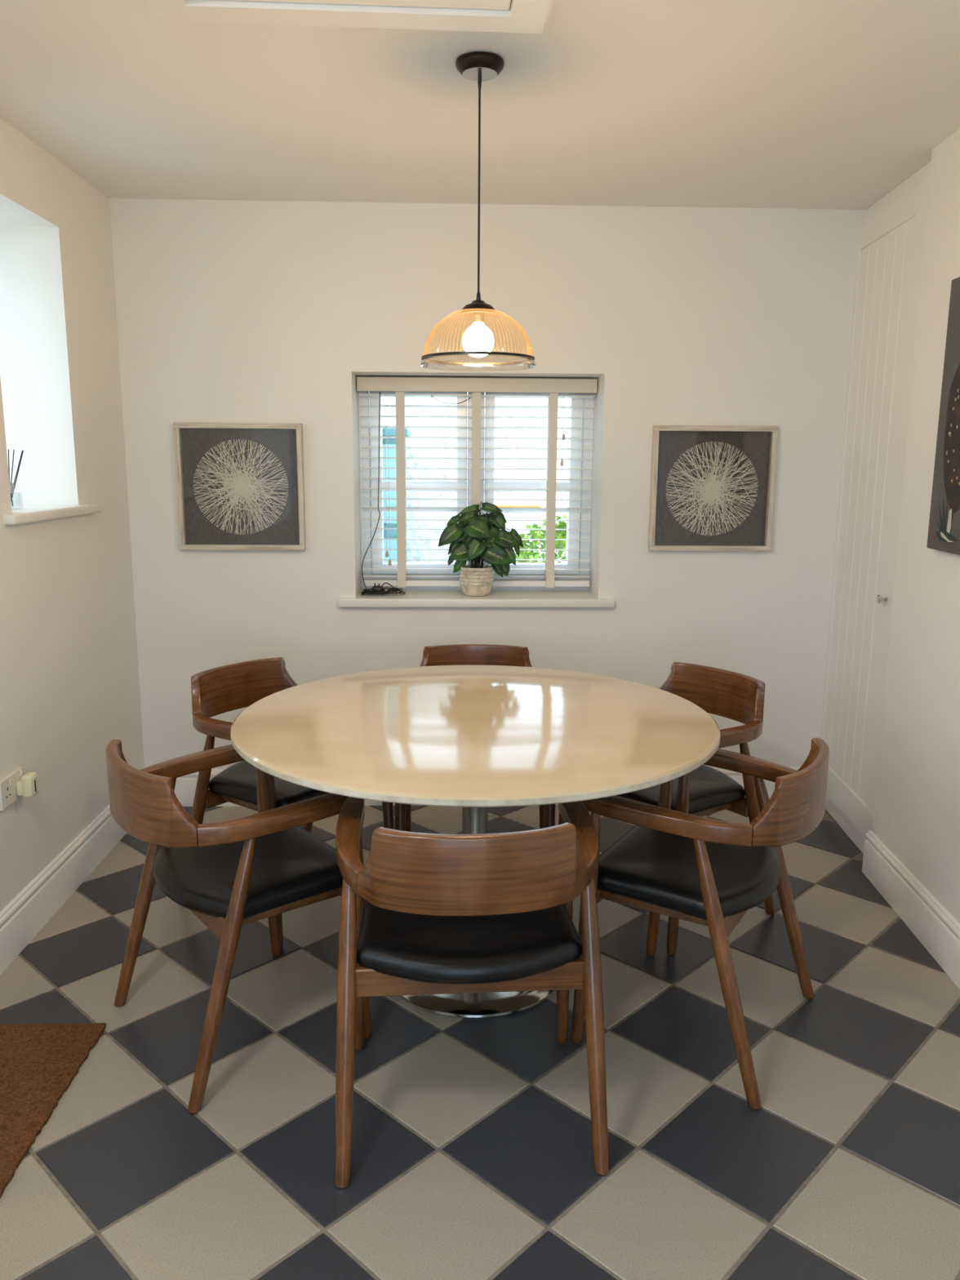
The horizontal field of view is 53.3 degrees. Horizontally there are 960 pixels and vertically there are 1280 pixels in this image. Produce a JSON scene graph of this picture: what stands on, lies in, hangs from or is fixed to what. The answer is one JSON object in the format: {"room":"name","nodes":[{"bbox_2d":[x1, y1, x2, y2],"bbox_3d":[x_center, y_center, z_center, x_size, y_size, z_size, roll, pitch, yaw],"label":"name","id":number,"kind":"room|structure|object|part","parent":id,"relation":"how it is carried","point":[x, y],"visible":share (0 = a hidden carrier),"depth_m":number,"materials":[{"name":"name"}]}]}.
{"room":"dining room","nodes":[
{"label":"dining room","id":0,"kind":"room"},
{"bbox_2d":[0,117,144,911],"bbox_3d":[-1.567,-0.044,1.132,0.450,2.660,5.500,0,11,-1],"label":"wall","id":1,"kind":"structure","parent":0,"point":[69,679],"depth_m":3.22,"materials":[{"name":"white paint"}]},
{"bbox_2d":[0,766,23,811],"bbox_3d":[-1.371,0.435,2.805,0.014,0.086,0.148,0,11,-1],"label":"wall socket","id":2,"kind":"object","parent":1,"relation":"attached to","point":[8,791],"visible":0.91,"depth_m":2.78,"materials":[{"name":"beige plastic"}]},
{"bbox_2d":[16,772,39,797],"bbox_3d":[-1.343,0.430,2.840,0.050,0.068,0.052,0,11,-1],"label":"plug","id":3,"kind":"object","parent":2,"relation":"attached to","point":[27,786],"visible":1,"depth_m":2.82,"materials":[{"name":"beige plastic"}]},
{"bbox_3d":[-1.320,0.430,2.843,0.002,0.050,0.028,0,11,-1],"label":"plate","id":4,"kind":"part","parent":3,"relation":"part of","materials":[{"name":"beige plastic"}]},
{"bbox_2d":[3,502,102,524],"bbox_3d":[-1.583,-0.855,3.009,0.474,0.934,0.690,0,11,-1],"label":"window sill","id":5,"kind":"structure","parent":1,"relation":"in","point":[28,513],"depth_m":3.04,"materials":[{"name":"white plastic"}]},
{"bbox_2d":[8,448,23,509],"bbox_3d":[-1.476,-0.511,3.037,0.052,0.185,0.147,0,11,-1],"label":"reed diffuser","id":6,"kind":"object","parent":5,"relation":"on","point":[11,485],"visible":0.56,"depth_m":3.02,"materials":[{"name":"clear glass"}]},
{"bbox_2d":[0,804,126,974],"bbox_3d":[-1.342,1.111,1.438,0.018,0.158,5.260,0,11,-1],"label":"baseboard","id":7,"kind":"structure","parent":1,"relation":"attached to","point":[24,917],"depth_m":3.07,"materials":[{"name":"white wood"}]},
{"bbox_2d":[0,804,959,1279],"bbox_3d":[-0.038,1.211,1.541,3.480,0.060,5.731,0,11,-1],"label":"floor","id":8,"kind":"structure","parent":0,"point":[472,1152],"depth_m":2.16,"materials":[{"name":"grey tile"}]},
{"bbox_2d":[0,1022,106,1198],"bbox_3d":[-1.149,1.073,2.034,0.390,0.013,0.882,0,11,-1],"label":"doormat","id":9,"kind":"object","parent":8,"relation":"on","point":[39,1063],"visible":1,"depth_m":2.26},
{"bbox_2d":[106,739,371,1113],"bbox_3d":[-0.632,0.624,2.421,0.522,0.757,0.569,-8,14,-37],"label":"dining chair","id":10,"kind":"object","parent":8,"relation":"on","point":[231,874],"visible":0.81,"depth_m":2.25,"materials":[{"name":"brown wood"}]},
{"bbox_3d":[-0.894,0.666,2.556,0.199,0.622,0.040,-6,13,-31],"label":"leg","id":11,"kind":"part","parent":10,"relation":"part of","materials":[{"name":"brown wood"}]},
{"bbox_3d":[-0.793,0.353,2.242,0.113,0.158,0.457,-8,14,-37],"label":"backrest","id":12,"kind":"part","parent":10,"relation":"part of","materials":[{"name":"brown wood"}]},
{"bbox_3d":[-0.713,0.633,2.360,0.020,0.062,0.492,-8,14,-37],"label":"rail","id":13,"kind":"part","parent":10,"relation":"part of","materials":[{"name":"brown wood"}]},
{"bbox_3d":[-0.752,0.333,2.592,0.406,0.059,0.066,-9,14,-41],"label":"armrest","id":14,"kind":"part","parent":10,"relation":"part of","materials":[{"name":"brown wood"}]},
{"bbox_3d":[-0.579,0.744,2.154,0.199,0.622,0.040,-10,15,-43],"label":"leg","id":15,"kind":"part","parent":10,"relation":"part of","materials":[{"name":"brown wood"}]},
{"bbox_2d":[153,826,342,919],"bbox_3d":[-0.596,0.572,2.439,0.432,0.058,0.482,-8,14,-37],"label":"seat cushion","id":16,"kind":"object","parent":10,"relation":"on","point":[291,866],"depth_m":2.34,"materials":[{"name":"black leather"}]},
{"bbox_3d":[-0.610,0.623,2.762,0.057,0.632,0.039,-8,14,-37],"label":"leg","id":17,"kind":"part","parent":10,"relation":"part of","materials":[{"name":"brown wood"}]},
{"bbox_3d":[-0.446,0.409,2.202,0.406,0.059,0.066,-7,13,-33],"label":"armrest","id":18,"kind":"part","parent":10,"relation":"part of","materials":[{"name":"brown wood"}]},
{"bbox_3d":[-0.474,0.638,2.318,0.295,0.038,0.022,-8,14,-37],"label":"rail","id":19,"kind":"part","parent":10,"relation":"part of","materials":[{"name":"brown wood"}]},
{"bbox_3d":[-0.461,0.593,2.549,0.020,0.042,0.492,-8,14,-37],"label":"rail","id":20,"kind":"part","parent":10,"relation":"part of","materials":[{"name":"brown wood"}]},
{"bbox_3d":[-0.302,0.700,2.370,0.057,0.632,0.039,-8,14,-37],"label":"leg","id":21,"kind":"part","parent":10,"relation":"part of","materials":[{"name":"brown wood"}]},
{"bbox_2d":[191,657,394,945],"bbox_3d":[-0.643,0.484,3.161,0.522,0.757,0.569,8,13,36],"label":"dining chair","id":22,"kind":"object","parent":8,"relation":"on","point":[217,691],"visible":0.35,"depth_m":3.07,"materials":[{"name":"brown wood"}]},
{"bbox_3d":[-0.903,0.572,3.047,0.199,0.622,0.040,7,12,30],"label":"leg","id":23,"kind":"part","parent":22,"relation":"part of","materials":[{"name":"brown wood"}]},
{"bbox_3d":[-0.760,0.276,2.893,0.406,0.059,0.066,9,14,40],"label":"armrest","id":24,"kind":"part","parent":22,"relation":"part of","materials":[{"name":"brown wood"}]},
{"bbox_3d":[-0.724,0.469,3.220,0.020,0.062,0.492,8,13,36],"label":"rail","id":25,"kind":"part","parent":22,"relation":"part of","materials":[{"name":"brown wood"}]},
{"bbox_3d":[-0.701,0.511,2.983,0.295,0.038,0.022,8,13,36],"label":"rail","id":26,"kind":"part","parent":22,"relation":"part of","materials":[{"name":"brown wood"}]},
{"bbox_3d":[-0.805,0.165,3.226,0.113,0.158,0.457,8,13,36],"label":"backrest","id":27,"kind":"part","parent":22,"relation":"part of","materials":[{"name":"brown wood"}]},
{"bbox_2d":[208,760,329,807],"bbox_3d":[-0.607,0.441,3.126,0.432,0.058,0.482,8,13,36],"label":"seat cushion","id":28,"kind":"object","parent":22,"relation":"on","point":[237,782],"depth_m":2.96,"materials":[{"name":"black leather"}]},
{"bbox_3d":[-0.616,0.608,2.844,0.057,0.632,0.039,8,13,36],"label":"leg","id":29,"kind":"part","parent":22,"relation":"part of","materials":[{"name":"brown wood"}]},
{"bbox_3d":[-0.594,0.497,3.454,0.199,0.622,0.040,10,15,42],"label":"leg","id":30,"kind":"part","parent":22,"relation":"part of","materials":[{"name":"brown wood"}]},
{"bbox_3d":[-0.314,0.534,3.240,0.057,0.632,0.039,8,13,36],"label":"leg","id":31,"kind":"part","parent":22,"relation":"part of","materials":[{"name":"brown wood"}]},
{"bbox_2d":[334,796,608,1188],"bbox_3d":[-0.027,0.690,2.099,0.569,0.757,0.522,0,11,-4],"label":"dining chair","id":32,"kind":"object","parent":8,"relation":"on","point":[424,913],"visible":0.97,"depth_m":1.95,"materials":[{"name":"brown wood"}]},
{"bbox_3d":[-0.276,0.782,1.964,0.040,0.622,0.199,1,11,2],"label":"leg","id":33,"kind":"part","parent":32,"relation":"part of","materials":[{"name":"brown wood"}]},
{"bbox_3d":[-0.279,0.435,2.071,0.066,0.059,0.406,-1,11,-8],"label":"armrest","id":34,"kind":"part","parent":32,"relation":"part of","materials":[{"name":"brown wood"}]},
{"bbox_3d":[-0.296,0.711,2.310,0.039,0.632,0.057,0,11,-4],"label":"leg","id":35,"kind":"part","parent":32,"relation":"part of","materials":[{"name":"brown wood"}]},
{"bbox_2d":[356,899,582,984],"bbox_3d":[-0.030,0.633,2.133,0.482,0.058,0.432,0,11,-4],"label":"seat cushion","id":36,"kind":"object","parent":32,"relation":"on","point":[393,946],"depth_m":2.00,"materials":[{"name":"black leather"}]},
{"bbox_3d":[-0.020,0.706,1.999,0.492,0.062,0.020,0,11,-4],"label":"rail","id":37,"kind":"part","parent":32,"relation":"part of","materials":[{"name":"brown wood"}]},
{"bbox_3d":[-0.010,0.434,1.842,0.457,0.158,0.113,0,11,-4],"label":"backrest","id":38,"kind":"part","parent":32,"relation":"part of","materials":[{"name":"brown wood"}]},
{"bbox_3d":[0.207,0.707,2.348,0.039,0.632,0.057,0,11,-4],"label":"leg","id":39,"kind":"part","parent":32,"relation":"part of","materials":[{"name":"brown wood"}]},
{"bbox_3d":[0.221,0.431,2.109,0.066,0.059,0.406,0,11,0],"label":"armrest","id":40,"kind":"part","parent":32,"relation":"part of","materials":[{"name":"brown wood"}]},
{"bbox_3d":[0.240,0.778,2.003,0.040,0.622,0.199,-2,11,-11],"label":"leg","id":41,"kind":"part","parent":32,"relation":"part of","materials":[{"name":"brown wood"}]},
{"bbox_2d":[230,665,719,1018],"bbox_3d":[-0.014,0.576,2.695,1.305,0.757,1.305,0,11,-1],"label":"round dining table","id":42,"kind":"object","parent":8,"relation":"on","point":[474,739],"visible":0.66,"depth_m":2.46,"materials":[{"name":"beige stone"}]},
{"bbox_2d":[395,644,555,831],"bbox_3d":[-0.016,0.436,3.435,0.569,0.757,0.522,0,11,0],"label":"dining chair","id":43,"kind":"object","parent":8,"relation":"on","point":[454,654],"visible":0.14,"depth_m":3.59,"materials":[{"name":"brown wood"}]},
{"bbox_3d":[-0.268,0.537,3.226,0.039,0.632,0.057,0,11,0],"label":"leg","id":44,"kind":"part","parent":43,"relation":"part of","materials":[{"name":"brown wood"}]},
{"bbox_3d":[-0.275,0.476,3.574,0.040,0.622,0.199,-1,11,-7],"label":"leg","id":45,"kind":"part","parent":43,"relation":"part of","materials":[{"name":"brown wood"}]},
{"bbox_3d":[-0.015,0.103,3.580,0.457,0.158,0.113,0,11,0],"label":"backrest","id":46,"kind":"part","parent":43,"relation":"part of","materials":[{"name":"brown wood"}]},
{"bbox_3d":[0.241,0.479,3.577,0.040,0.622,0.199,2,11,6],"label":"leg","id":47,"kind":"part","parent":43,"relation":"part of","materials":[{"name":"brown wood"}]},
{"bbox_3d":[0.236,0.540,3.228,0.039,0.632,0.057,0,11,0],"label":"leg","id":48,"kind":"part","parent":43,"relation":"part of","materials":[{"name":"brown wood"}]},
{"bbox_2d":[558,662,774,955],"bbox_3d":[0.615,0.499,3.123,0.522,0.757,0.569,-7,13,-35],"label":"dining chair","id":49,"kind":"object","parent":8,"relation":"on","point":[705,790],"visible":0.38,"depth_m":3.02,"materials":[{"name":"brown wood"}]},
{"bbox_3d":[0.285,0.545,3.206,0.057,0.632,0.039,-7,13,-35],"label":"leg","id":50,"kind":"part","parent":49,"relation":"part of","materials":[{"name":"brown wood"}]},
{"bbox_3d":[0.582,0.623,2.806,0.057,0.632,0.039,-7,13,-35],"label":"leg","id":51,"kind":"part","parent":49,"relation":"part of","materials":[{"name":"brown wood"}]},
{"bbox_2d":[615,764,745,814],"bbox_3d":[0.579,0.456,3.088,0.432,0.058,0.482,-7,13,-35],"label":"seat cushion","id":52,"kind":"object","parent":49,"relation":"on","point":[710,788],"depth_m":2.93,"materials":[{"name":"black leather"}]},
{"bbox_3d":[0.670,0.527,2.944,0.295,0.038,0.022,-7,13,-35],"label":"rail","id":53,"kind":"part","parent":49,"relation":"part of","materials":[{"name":"brown wood"}]},
{"bbox_3d":[0.782,0.183,3.186,0.113,0.158,0.457,-7,13,-35],"label":"backrest","id":54,"kind":"part","parent":49,"relation":"part of","materials":[{"name":"brown wood"}]},
{"bbox_3d":[0.696,0.486,3.182,0.020,0.062,0.492,-7,13,-35],"label":"rail","id":55,"kind":"part","parent":49,"relation":"part of","materials":[{"name":"brown wood"}]},
{"bbox_3d":[0.732,0.293,2.854,0.406,0.059,0.066,-9,14,-39],"label":"armrest","id":56,"kind":"part","parent":49,"relation":"part of","materials":[{"name":"brown wood"}]},
{"bbox_3d":[0.872,0.591,3.007,0.199,0.622,0.040,-6,12,-29],"label":"leg","id":57,"kind":"part","parent":49,"relation":"part of","materials":[{"name":"brown wood"}]},
{"bbox_2d":[571,737,829,1109],"bbox_3d":[0.582,0.628,2.443,0.522,0.757,0.569,7,13,31],"label":"dining chair","id":58,"kind":"object","parent":8,"relation":"on","point":[709,873],"visible":0.88,"depth_m":2.27,"materials":[{"name":"brown wood"}]},
{"bbox_3d":[0.261,0.706,2.356,0.057,0.632,0.039,7,13,31],"label":"leg","id":59,"kind":"part","parent":58,"relation":"part of","materials":[{"name":"brown wood"}]},
{"bbox_3d":[0.398,0.598,2.551,0.020,0.042,0.492,7,13,31],"label":"rail","id":60,"kind":"part","parent":58,"relation":"part of","materials":[{"name":"brown wood"}]},
{"bbox_3d":[0.436,0.643,2.323,0.295,0.038,0.022,7,13,31],"label":"rail","id":61,"kind":"part","parent":58,"relation":"part of","materials":[{"name":"brown wood"}]},
{"bbox_3d":[0.522,0.627,2.780,0.057,0.632,0.039,7,13,31],"label":"leg","id":62,"kind":"part","parent":58,"relation":"part of","materials":[{"name":"brown wood"}]},
{"bbox_3d":[0.420,0.414,2.205,0.406,0.059,0.066,6,12,27],"label":"armrest","id":63,"kind":"part","parent":58,"relation":"part of","materials":[{"name":"brown wood"}]},
{"bbox_2d":[597,824,782,919],"bbox_3d":[0.544,0.576,2.457,0.432,0.058,0.482,7,13,31],"label":"seat cushion","id":64,"kind":"object","parent":58,"relation":"on","point":[646,866],"depth_m":2.35,"materials":[{"name":"black leather"}]},
{"bbox_3d":[0.559,0.748,2.172,0.199,0.622,0.040,9,14,37],"label":"leg","id":65,"kind":"part","parent":58,"relation":"part of","materials":[{"name":"brown wood"}]},
{"bbox_3d":[0.669,0.636,2.391,0.020,0.062,0.492,7,13,31],"label":"rail","id":66,"kind":"part","parent":58,"relation":"part of","materials":[{"name":"brown wood"}]},
{"bbox_3d":[0.680,0.336,2.626,0.406,0.059,0.066,8,13,34],"label":"armrest","id":67,"kind":"part","parent":58,"relation":"part of","materials":[{"name":"brown wood"}]},
{"bbox_3d":[0.827,0.667,2.606,0.199,0.622,0.040,5,12,24],"label":"leg","id":68,"kind":"part","parent":58,"relation":"part of","materials":[{"name":"brown wood"}]},
{"bbox_3d":[0.759,0.355,2.283,0.113,0.158,0.457,7,13,31],"label":"backrest","id":69,"kind":"part","parent":58,"relation":"part of","materials":[{"name":"brown wood"}]},
{"bbox_2d":[820,161,930,853],"bbox_3d":[1.455,-0.408,3.533,0.102,2.396,1.005,1,11,3],"label":"tall cabinet","id":70,"kind":"object","parent":8,"relation":"on","point":[891,240],"visible":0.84,"depth_m":3.54,"materials":[{"name":"white wood"}]},
{"bbox_3d":[1.406,-0.143,3.344,0.032,0.031,0.031,1,11,3],"label":"door knob","id":71,"kind":"part","parent":70,"relation":"part of","materials":[{"name":"silver metal"}]},
{"bbox_3d":[1.481,-0.407,3.532,0.050,2.396,1.005,1,11,3],"label":"cupboard frame","id":72,"kind":"part","parent":70,"relation":"part of","materials":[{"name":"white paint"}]},
{"bbox_2d":[0,0,959,209],"bbox_3d":[0.087,-1.239,1.118,3.900,0.120,5.850,0,11,-1],"label":"ceiling","id":73,"kind":"structure","parent":0,"point":[738,104],"depth_m":2.60,"materials":[{"name":"white paint"}]},
{"bbox_2d":[145,0,554,33],"bbox_3d":[-0.253,-1.272,1.670,0.855,0.026,0.850,0,11,-3],"label":"hatch","id":74,"kind":"object","parent":73,"relation":"attached to","point":[524,16],"visible":1,"depth_m":2.02,"materials":[{"name":"white paint"}]},
{"bbox_3d":[-0.254,-1.278,1.674,0.675,0.015,0.684,0,11,-3],"label":"panel","id":75,"kind":"part","parent":74,"relation":"part of","materials":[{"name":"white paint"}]},
{"bbox_2d":[419,52,536,369],"bbox_3d":[-0.003,-1.055,2.390,0.299,0.718,0.299,0,11,-1],"label":"pendant lamp","id":76,"kind":"object","parent":73,"relation":"hanging from","point":[477,340],"visible":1,"depth_m":2.39,"materials":[{"name":"brown metal"}]},
{"bbox_3d":[-0.004,-0.768,2.445,0.081,0.088,0.081,0,11,-1],"label":"bulb","id":77,"kind":"part","parent":76,"relation":"part of","materials":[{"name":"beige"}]},
{"bbox_3d":[-0.004,-0.779,2.442,0.287,0.120,0.287,0,11,-1],"label":"lamp shade","id":78,"kind":"part","parent":76,"relation":"part of","materials":[{"name":"orange glass"}]},
{"bbox_3d":[-0.002,-1.111,2.380,0.005,0.485,0.005,0,11,-1],"label":"cord","id":79,"kind":"part","parent":76,"relation":"part of","materials":[{"name":"black fabric"}]},
{"bbox_3d":[-0.001,-1.378,2.329,0.085,0.003,0.085,0,11,-1],"label":"rose plate","id":80,"kind":"part","parent":76,"relation":"part of","materials":[{"name":"silver metal"}]},
{"bbox_2d":[109,198,865,768],"bbox_3d":[0.062,-0.581,4.013,3.770,2.660,0.340,0,11,-2],"label":"wall","id":81,"kind":"structure","parent":0,"point":[228,311],"depth_m":3.76,"materials":[{"name":"white paint"}]},
{"bbox_2d":[173,422,306,550],"bbox_3d":[-0.948,-0.605,3.786,0.496,0.496,0.031,0,11,-2],"label":"framed artwork","id":82,"kind":"object","parent":81,"relation":"attached to","point":[240,486],"visible":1,"depth_m":3.79,"materials":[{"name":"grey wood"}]},
{"bbox_3d":[-1.185,-0.605,3.778,0.021,0.454,0.031,0,11,-2],"label":"frame rail","id":83,"kind":"part","parent":82,"relation":"part of","materials":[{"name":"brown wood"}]},
{"bbox_3d":[-0.946,-0.838,3.742,0.496,0.021,0.031,0,11,-2],"label":"frame rail","id":84,"kind":"part","parent":82,"relation":"part of","materials":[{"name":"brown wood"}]},
{"bbox_3d":[-0.949,-0.371,3.830,0.496,0.021,0.031,0,11,-2],"label":"frame rail","id":85,"kind":"part","parent":82,"relation":"part of","materials":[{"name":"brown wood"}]},
{"bbox_3d":[-0.710,-0.605,3.794,0.021,0.454,0.031,0,11,-2],"label":"frame rail","id":86,"kind":"part","parent":82,"relation":"part of","materials":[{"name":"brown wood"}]},
{"bbox_2d":[337,391,614,608],"bbox_3d":[-0.015,-0.619,3.980,1.127,0.928,0.355,0,11,-2],"label":"window","id":87,"kind":"structure","parent":81,"relation":"in","point":[415,596],"depth_m":4.07,"materials":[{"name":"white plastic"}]},
{"bbox_2d":[360,391,470,595],"bbox_3d":[-0.268,-0.597,3.928,0.456,0.826,0.119,0,11,-2],"label":"power cable","id":88,"kind":"object","parent":87,"relation":"on","point":[376,589],"visible":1,"depth_m":3.97,"materials":[{"name":"black plastic"}]},
{"bbox_3d":[-0.261,-0.679,4.093,0.409,0.792,0.065,0,11,-2],"label":"sash","id":89,"kind":"part","parent":87,"relation":"part of","materials":[{"name":"white plastic"}]},
{"bbox_2d":[356,377,597,588],"bbox_3d":[-0.014,-0.651,4.018,0.985,0.866,0.083,0,11,-2],"label":"blind","id":90,"kind":"object","parent":87,"relation":"attached to","point":[399,385],"visible":0.91,"depth_m":3.99,"materials":[{"name":"beige"}]},
{"bbox_3d":[-0.391,-0.690,3.966,0.002,0.665,0.008,-5,12,-28],"label":"pull cord","id":91,"kind":"part","parent":90,"relation":"part of","materials":[{"name":"white fabric"}]},
{"bbox_3d":[-0.380,-0.672,3.970,0.002,0.702,0.008,-5,12,-28],"label":"pull cord","id":92,"kind":"part","parent":90,"relation":"part of","materials":[{"name":"white fabric"}]},
{"bbox_3d":[-0.012,-0.245,4.104,0.964,0.026,0.050,0,11,-2],"label":"rail","id":93,"kind":"part","parent":90,"relation":"part of","materials":[{"name":"white"}]},
{"bbox_3d":[0.346,-0.929,3.944,0.002,0.178,0.008,-5,12,-28],"label":"pull cord","id":94,"kind":"part","parent":90,"relation":"part of","materials":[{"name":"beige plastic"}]},
{"bbox_2d":[438,501,523,596],"bbox_3d":[0.004,-0.375,3.947,0.340,0.389,0.181,3,11,13],"label":"potted plant","id":95,"kind":"object","parent":87,"relation":"on","point":[477,538],"visible":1,"depth_m":3.92,"materials":[{"name":"green plant"}]},
{"bbox_3d":[-0.015,-0.247,3.994,0.143,0.120,0.143,0,11,-2],"label":"pot","id":96,"kind":"part","parent":95,"relation":"part of","materials":[{"name":"beige ceramic"}]},
{"bbox_3d":[0.027,-0.669,4.056,0.016,0.095,0.032,0,11,-2],"label":"handle","id":97,"kind":"part","parent":87,"relation":"part of","materials":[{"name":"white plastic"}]},
{"bbox_3d":[0.226,-0.679,4.109,0.412,0.792,0.065,0,11,-2],"label":"sash","id":98,"kind":"part","parent":87,"relation":"part of","materials":[{"name":"white plastic"}]},
{"bbox_2d":[174,766,800,806],"bbox_3d":[0.037,0.622,4.059,2.885,0.158,0.018,0,11,-2],"label":"baseboard","id":99,"kind":"structure","parent":81,"relation":"attached to","point":[185,785],"depth_m":4.02,"materials":[{"name":"white wood"}]},
{"bbox_2d":[648,425,778,551],"bbox_3d":[0.934,-0.607,3.845,0.496,0.496,0.031,0,11,-2],"label":"framed artwork","id":100,"kind":"object","parent":81,"relation":"attached to","point":[713,487],"visible":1,"depth_m":3.85,"materials":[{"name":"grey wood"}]},
{"bbox_3d":[0.697,-0.607,3.838,0.021,0.454,0.031,0,11,-2],"label":"frame rail","id":101,"kind":"part","parent":100,"relation":"part of","materials":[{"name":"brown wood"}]},
{"bbox_3d":[0.933,-0.374,3.890,0.496,0.021,0.031,0,11,-2],"label":"frame rail","id":102,"kind":"part","parent":100,"relation":"part of","materials":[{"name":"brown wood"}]},
{"bbox_3d":[0.936,-0.840,3.801,0.496,0.021,0.031,0,11,-2],"label":"frame rail","id":103,"kind":"part","parent":100,"relation":"part of","materials":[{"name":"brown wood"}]},
{"bbox_3d":[1.172,-0.607,3.853,0.021,0.454,0.031,0,11,-2],"label":"frame rail","id":104,"kind":"part","parent":100,"relation":"part of","materials":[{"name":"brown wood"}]},
{"bbox_2d":[871,128,959,924],"bbox_3d":[1.449,0.035,0.818,0.300,2.660,4.794,1,11,2],"label":"wall","id":105,"kind":"structure","parent":0,"point":[917,812],"depth_m":2.96,"materials":[{"name":"white paint"}]},
{"bbox_2d":[862,830,959,989],"bbox_3d":[1.286,1.187,1.128,0.019,0.158,4.660,1,11,2],"label":"baseboard","id":106,"kind":"structure","parent":105,"relation":"attached to","point":[934,926],"depth_m":2.98,"materials":[{"name":"white wood"}]},
{"bbox_2d":[926,276,959,555],"bbox_3d":[1.354,-0.599,2.516,0.032,0.770,0.620,1,11,2],"label":"canvas painting","id":107,"kind":"object","parent":105,"relation":"attached to","point":[944,529],"visible":1,"depth_m":2.75,"materials":[{"name":"paint"}]},
{"label":"outside","id":108,"kind":"structure","parent":0,"visible":0},
{"bbox_2d":[537,553,565,562],"bbox_3d":[-0.110,1.071,3.055,24.000,0.150,26.000,0,11,-1],"label":"ground","id":109,"kind":"structure","parent":108,"point":[562,554],"depth_m":15.04,"materials":[{"name":"white"}]},
{"bbox_2d":[382,427,410,562],"bbox_3d":[-0.639,-0.310,5.346,0.495,1.700,0.380,0,11,-2],"label":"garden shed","id":110,"kind":"object","parent":109,"relation":"on","point":[386,432],"visible":0.06,"depth_m":5.10,"materials":[{"name":"teal"}]},
{"bbox_3d":[-0.553,-0.939,5.070,0.268,0.200,0.012,0,11,-2],"label":"panel","id":111,"kind":"part","parent":110,"relation":"part of","materials":[{"name":"teal"}]},
{"bbox_3d":[-0.554,-0.723,5.111,0.268,0.200,0.012,0,11,-2],"label":"panel","id":112,"kind":"part","parent":110,"relation":"part of","materials":[{"name":"teal"}]},
{"bbox_3d":[-0.556,-0.448,5.163,0.268,0.200,0.012,0,11,-2],"label":"panel","id":113,"kind":"part","parent":110,"relation":"part of","materials":[{"name":"teal"}]},
{"bbox_2d":[405,428,484,564],"bbox_3d":[-0.208,-0.390,5.726,0.540,1.720,0.250,0,11,-2],"label":"wall","id":114,"kind":"structure","parent":109,"relation":"on","point":[413,442],"depth_m":5.51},
{"bbox_2d":[501,511,537,562],"bbox_3d":[0.162,-0.195,6.045,0.380,1.224,0.100,0,11,-2],"label":"wall","id":115,"kind":"structure","parent":109,"relation":"on","point":[508,515],"depth_m":5.89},
{"bbox_2d":[494,504,541,507],"bbox_3d":[0.166,-0.817,5.926,0.420,0.040,0.140,0,11,-2],"label":"coping","id":116,"kind":"object","parent":115,"relation":"on","point":[497,505],"visible":0.28,"depth_m":5.86,"materials":[{"name":"brown"}]},
{"bbox_2d":[513,515,566,562],"bbox_3d":[0.534,-0.083,5.424,0.884,1.241,0.645,0,11,-2],"label":"bush","id":117,"kind":"object","parent":109,"relation":"on","point":[559,534],"visible":0.18,"depth_m":5.27,"materials":[{"name":"green plant"}]}
]}

